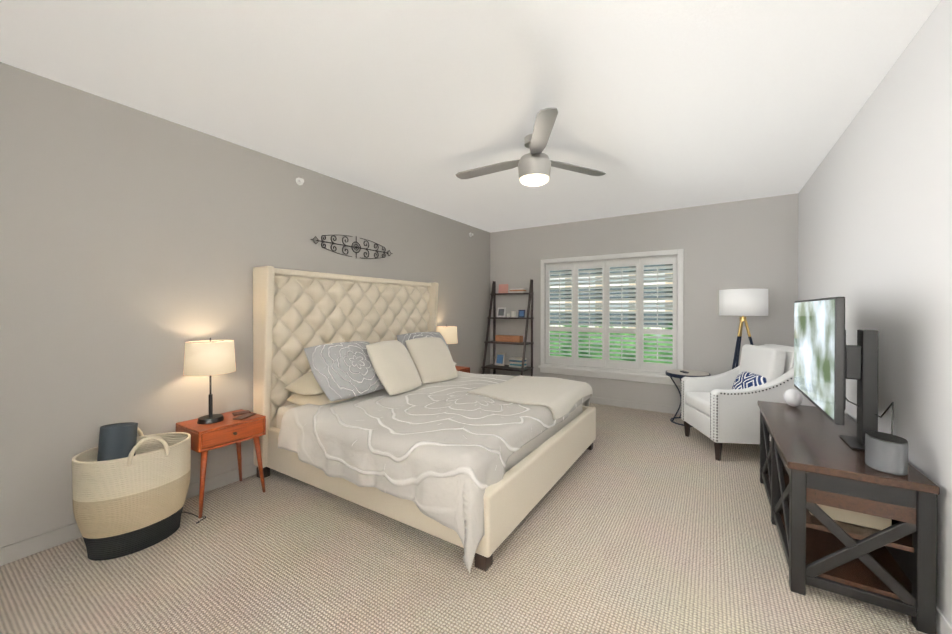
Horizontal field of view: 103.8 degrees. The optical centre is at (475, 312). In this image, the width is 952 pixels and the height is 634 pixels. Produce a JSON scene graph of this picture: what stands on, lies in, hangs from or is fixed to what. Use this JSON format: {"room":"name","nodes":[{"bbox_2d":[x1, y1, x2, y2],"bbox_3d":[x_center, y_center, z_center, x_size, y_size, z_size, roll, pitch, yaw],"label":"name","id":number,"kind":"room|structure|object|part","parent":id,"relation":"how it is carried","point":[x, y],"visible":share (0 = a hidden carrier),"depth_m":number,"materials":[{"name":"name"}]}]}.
{"room":"bedroom","nodes":[
{"label":"bedroom","id":0,"kind":"room"},
{"bbox_2d":[0,62,489,547],"bbox_3d":[-1.450,-0.001,3.762,0.120,2.660,6.380,0,0,32],"label":"wall","id":1,"kind":"structure","parent":0,"point":[137,246],"depth_m":2.45,"materials":[{"name":"grey paint"}]},
{"bbox_2d":[0,463,270,565],"bbox_3d":[-1.394,1.282,3.734,0.012,0.095,6.140,0,0,32],"label":"baseboard","id":2,"kind":"structure","parent":1,"relation":"attached to","point":[10,553],"depth_m":2.15,"materials":[{"name":"grey paint"}]},
{"bbox_2d":[296,177,303,184],"bbox_3d":[-1.588,-1.189,3.381,0.046,0.068,0.068,0,0,32],"label":"detector","id":3,"kind":"object","parent":1,"relation":"attached to","point":[299,181],"visible":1,"depth_m":3.37,"materials":[{"name":"white plastic"}]},
{"bbox_2d":[311,235,392,258],"bbox_3d":[-1.256,-0.682,3.919,0.027,0.230,1.050,0,0,32],"label":"artwork","id":4,"kind":"object","parent":1,"relation":"attached to","point":[356,247],"visible":0.98,"depth_m":3.89,"materials":[{"name":"grey metal"}]},
{"bbox_2d":[0,403,937,633],"bbox_3d":[0.286,1.385,2.671,4.230,0.100,6.380,0,0,32],"label":"floor","id":5,"kind":"structure","parent":0,"point":[636,521],"depth_m":1.94,"materials":[{"name":"carpet"}]},
{"bbox_2d":[72,422,190,560],"bbox_3d":[-2.000,0.999,2.199,0.438,0.676,0.520,0,0,32],"label":"basket","id":6,"kind":"object","parent":5,"relation":"on","point":[129,489],"visible":1,"depth_m":2.07,"materials":[{"name":"wicker"}]},
{"bbox_2d":[182,512,205,523],"bbox_3d":[-1.902,1.333,2.481,0.376,0.005,0.074,0,0,32],"label":"lamp cord","id":7,"kind":"object","parent":5,"relation":"on","point":[196,516],"visible":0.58,"depth_m":2.43,"materials":[{"name":"black plastic"}]},
{"bbox_2d":[176,338,265,518],"bbox_3d":[-1.822,0.759,2.681,0.372,1.156,0.432,0,0,32],"label":"nightstand","id":8,"kind":"object","parent":5,"relation":"on","point":[211,430],"visible":0.96,"depth_m":2.56,"materials":[{"name":"brown wood"}]},
{"bbox_2d":[183,338,235,423],"bbox_3d":[-1.878,0.476,2.639,0.304,0.589,0.304,0,0,32],"label":"lamp","id":9,"kind":"object","parent":8,"relation":"on","point":[210,357],"depth_m":2.56,"materials":[{"name":"beige fabric"}]},
{"bbox_2d":[253,266,595,572],"bbox_3d":[-0.310,0.481,3.366,2.208,1.700,2.353,0,0,32],"label":"bed","id":10,"kind":"object","parent":5,"relation":"on","point":[367,394],"visible":1,"depth_m":2.88,"materials":[{"name":"beige fabric"}]},
{"bbox_3d":[-1.146,0.436,3.892,0.233,1.615,2.160,0,0,32],"label":"headboard","id":11,"kind":"part","parent":10,"relation":"part of","materials":[{"name":"beige fabric"}]},
{"bbox_2d":[366,340,421,394],"bbox_3d":[-0.730,0.487,3.393,0.161,0.543,0.543,-34,-13,21],"label":"cushion","id":12,"kind":"object","parent":10,"relation":"on","point":[390,366],"depth_m":3.26,"materials":[{"name":"beige fabric"}]},
{"bbox_3d":[-0.304,0.923,3.362,1.990,0.293,1.940,0,0,32],"label":"mattress","id":13,"kind":"part","parent":10,"relation":"part of","materials":[{"name":"white fabric"}]},
{"bbox_2d":[405,337,457,383],"bbox_3d":[-0.449,0.484,3.875,0.543,0.543,0.161,0,-33,-48],"label":"cushion","id":14,"kind":"object","parent":10,"relation":"on","point":[432,359],"depth_m":3.78,"materials":[{"name":"beige fabric"}]},
{"bbox_2d":[278,371,590,572],"bbox_3d":[-0.107,0.994,3.240,1.679,0.588,2.351,0,0,32],"label":"duvet","id":15,"kind":"object","parent":10,"relation":"on","point":[429,457],"depth_m":2.40,"materials":[{"name":"grey fabric"}]},
{"bbox_2d":[467,375,592,419],"bbox_3d":[0.571,0.832,3.517,0.807,0.310,1.159,0,0,32],"label":"throw","id":16,"kind":"object","parent":10,"relation":"on","point":[564,399],"depth_m":3.29,"materials":[{"name":"beige fabric"}]},
{"bbox_2d":[436,325,469,372],"bbox_3d":[-0.341,0.745,5.022,0.372,1.156,0.432,0,0,32],"label":"nightstand","id":17,"kind":"object","parent":5,"relation":"on","point":[449,334],"visible":0.33,"depth_m":4.87,"materials":[{"name":"brown wood"}]},
{"bbox_2d":[436,325,457,343],"bbox_3d":[-0.397,0.462,4.980,0.304,0.589,0.304,0,0,32],"label":"lamp","id":18,"kind":"object","parent":17,"relation":"on","point":[449,333],"depth_m":4.85,"materials":[{"name":"beige fabric"}]},
{"bbox_2d":[481,279,533,376],"bbox_3d":[0.473,0.401,5.867,0.724,1.830,0.500,0,0,32],"label":"ladder shelf","id":19,"kind":"object","parent":5,"relation":"on","point":[518,364],"visible":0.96,"depth_m":5.92,"materials":[{"name":"brown wood"}]},
{"bbox_3d":[0.391,0.759,6.039,0.170,0.210,0.014,0,-14,32],"label":"shelf frame","id":20,"kind":"part","parent":19,"relation":"part of","materials":[{"name":"beige"}]},
{"bbox_3d":[0.417,0.002,6.113,0.150,0.160,0.014,0,-12,32],"label":"shelf frame","id":21,"kind":"part","parent":19,"relation":"part of","materials":[{"name":"white"}]},
{"bbox_2d":[509,291,526,292],"bbox_3d":[0.668,-0.319,5.946,0.260,0.025,0.120,0,0,32],"label":"book","id":22,"kind":"object","parent":19,"relation":"on","point":[509,291],"depth_m":5.89,"materials":[{"name":"white paper"}]},
{"bbox_2d":[509,357,526,360],"bbox_3d":[0.663,0.733,5.878,0.230,0.028,0.160,0,0,32],"label":"book","id":23,"kind":"object","parent":19,"relation":"on","point":[512,358],"depth_m":5.84,"materials":[{"name":"white paper"}]},
{"bbox_2d":[666,369,710,426],"bbox_3d":[2.537,1.014,4.475,0.470,0.622,0.470,0,0,32],"label":"side table","id":24,"kind":"object","parent":5,"relation":"on","point":[678,373],"visible":0.54,"depth_m":4.45,"materials":[{"name":"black metal"}]},
{"bbox_2d":[719,289,767,368],"bbox_3d":[3.013,0.537,4.242,0.538,1.582,0.535,0,0,12],"label":"floor lamp","id":25,"kind":"object","parent":5,"relation":"on","point":[743,302],"visible":0.85,"depth_m":4.05,"materials":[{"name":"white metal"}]},
{"bbox_3d":[3.003,-0.109,4.197,0.450,0.290,0.450,0,0,12],"label":"lamp shade","id":26,"kind":"part","parent":25,"relation":"part of","materials":[{"name":"white fabric"}]},
{"bbox_2d":[681,344,815,460],"bbox_3d":[2.599,0.831,3.626,0.869,1.010,0.748,0,0,7],"label":"armchair","id":27,"kind":"object","parent":5,"relation":"on","point":[719,410],"visible":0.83,"depth_m":3.36,"materials":[{"name":"fabric"}]},
{"bbox_2d":[685,392,710,415],"bbox_3d":[2.458,0.901,3.645,0.585,0.133,0.532,0,0,7],"label":"seat cushion","id":28,"kind":"object","parent":27,"relation":"on","point":[698,402],"depth_m":3.68,"materials":[{"name":"fabric"}]},
{"bbox_2d":[732,372,766,388],"bbox_3d":[2.630,0.702,3.601,0.124,0.262,0.427,28,4,6],"label":"pillow","id":29,"kind":"object","parent":27,"relation":"on","point":[743,380],"depth_m":3.55,"materials":[{"name":"blue fabric"}]},
{"bbox_2d":[738,344,785,382],"bbox_3d":[2.743,0.580,3.606,0.169,0.500,0.530,0,0,7],"label":"cushion","id":30,"kind":"object","parent":27,"relation":"on","point":[766,364],"depth_m":3.47,"materials":[{"name":"fabric"}]},
{"bbox_2d":[758,389,939,633],"bbox_3d":[2.069,0.952,2.250,0.480,0.772,1.420,0,0,32],"label":"media console","id":31,"kind":"object","parent":5,"relation":"on","point":[847,520],"visible":0.96,"depth_m":1.73,"materials":[{"name":"brown wood"}]},
{"bbox_2d":[794,297,893,450],"bbox_3d":[2.116,0.316,2.169,0.262,0.784,1.060,0,0,32],"label":"tv","id":32,"kind":"object","parent":31,"relation":"on","point":[828,361],"visible":0.9,"depth_m":1.96,"materials":[{"name":"black plastic"}]},
{"bbox_2d":[0,0,940,232],"bbox_3d":[0.286,-1.374,2.654,4.230,0.100,6.380,0,0,32],"label":"ceiling","id":33,"kind":"structure","parent":0,"point":[661,105],"depth_m":2.15,"materials":[{"name":"white paint"}]},
{"bbox_2d":[455,108,605,186],"bbox_3d":[0.308,-1.149,2.926,1.106,0.355,1.266,0,0,32],"label":"fan","id":34,"kind":"object","parent":33,"relation":"hanging from","point":[535,164],"visible":1,"depth_m":2.76,"materials":[{"name":"silver metal"}]},
{"bbox_3d":[0.444,-1.169,2.840,0.250,0.312,0.250,0,0,32],"label":"motor","id":35,"kind":"part","parent":34,"relation":"part of","materials":[{"name":"silver metal"}]},
{"bbox_2d":[490,193,797,406],"bbox_3d":[1.960,-0.011,5.307,3.990,2.660,0.120,0,0,32],"label":"wall","id":36,"kind":"structure","parent":0,"point":[748,244],"depth_m":4.73,"materials":[{"name":"grey paint"}]},
{"bbox_2d":[538,249,683,385],"bbox_3d":[1.857,0.062,5.341,1.990,1.755,0.175,0,0,32],"label":"window frame","id":37,"kind":"structure","parent":36,"relation":"attached to","point":[618,374],"depth_m":5.20,"materials":[{"name":"white wood"}]},
{"bbox_2d":[546,256,676,371],"bbox_3d":[1.860,0.024,5.346,1.792,1.526,0.077,0,0,32],"label":"window shutters","id":38,"kind":"object","parent":36,"relation":"attached to","point":[639,331],"visible":1,"depth_m":5.29,"materials":[{"name":"white wood"}]},
{"bbox_2d":[590,397,680,414],"bbox_3d":[1.925,1.272,5.259,3.966,0.095,0.012,0,0,32],"label":"baseboard","id":39,"kind":"structure","parent":36,"relation":"attached to","point":[638,405],"depth_m":5.09,"materials":[{"name":"grey paint"}]},
{"bbox_2d":[798,0,951,624],"bbox_3d":[2.023,0.012,1.564,0.120,2.660,6.380,0,0,32],"label":"wall","id":40,"kind":"structure","parent":0,"point":[875,221],"depth_m":1.87,"materials":[{"name":"white paint"}]},
{"bbox_2d":[936,605,951,633],"bbox_3d":[1.967,1.294,1.607,0.012,0.095,6.140,0,0,32],"label":"baseboard","id":41,"kind":"structure","parent":40,"relation":"attached to","point":[943,625],"depth_m":1.53,"materials":[{"name":"white paint"}]},
{"label":"outside","id":42,"kind":"structure","parent":0,"visible":0},
{"bbox_2d":[550,264,672,363],"bbox_3d":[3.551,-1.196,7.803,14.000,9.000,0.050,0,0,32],"label":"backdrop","id":43,"kind":"structure","parent":42,"point":[633,347],"depth_m":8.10,"materials":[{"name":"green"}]}
]}

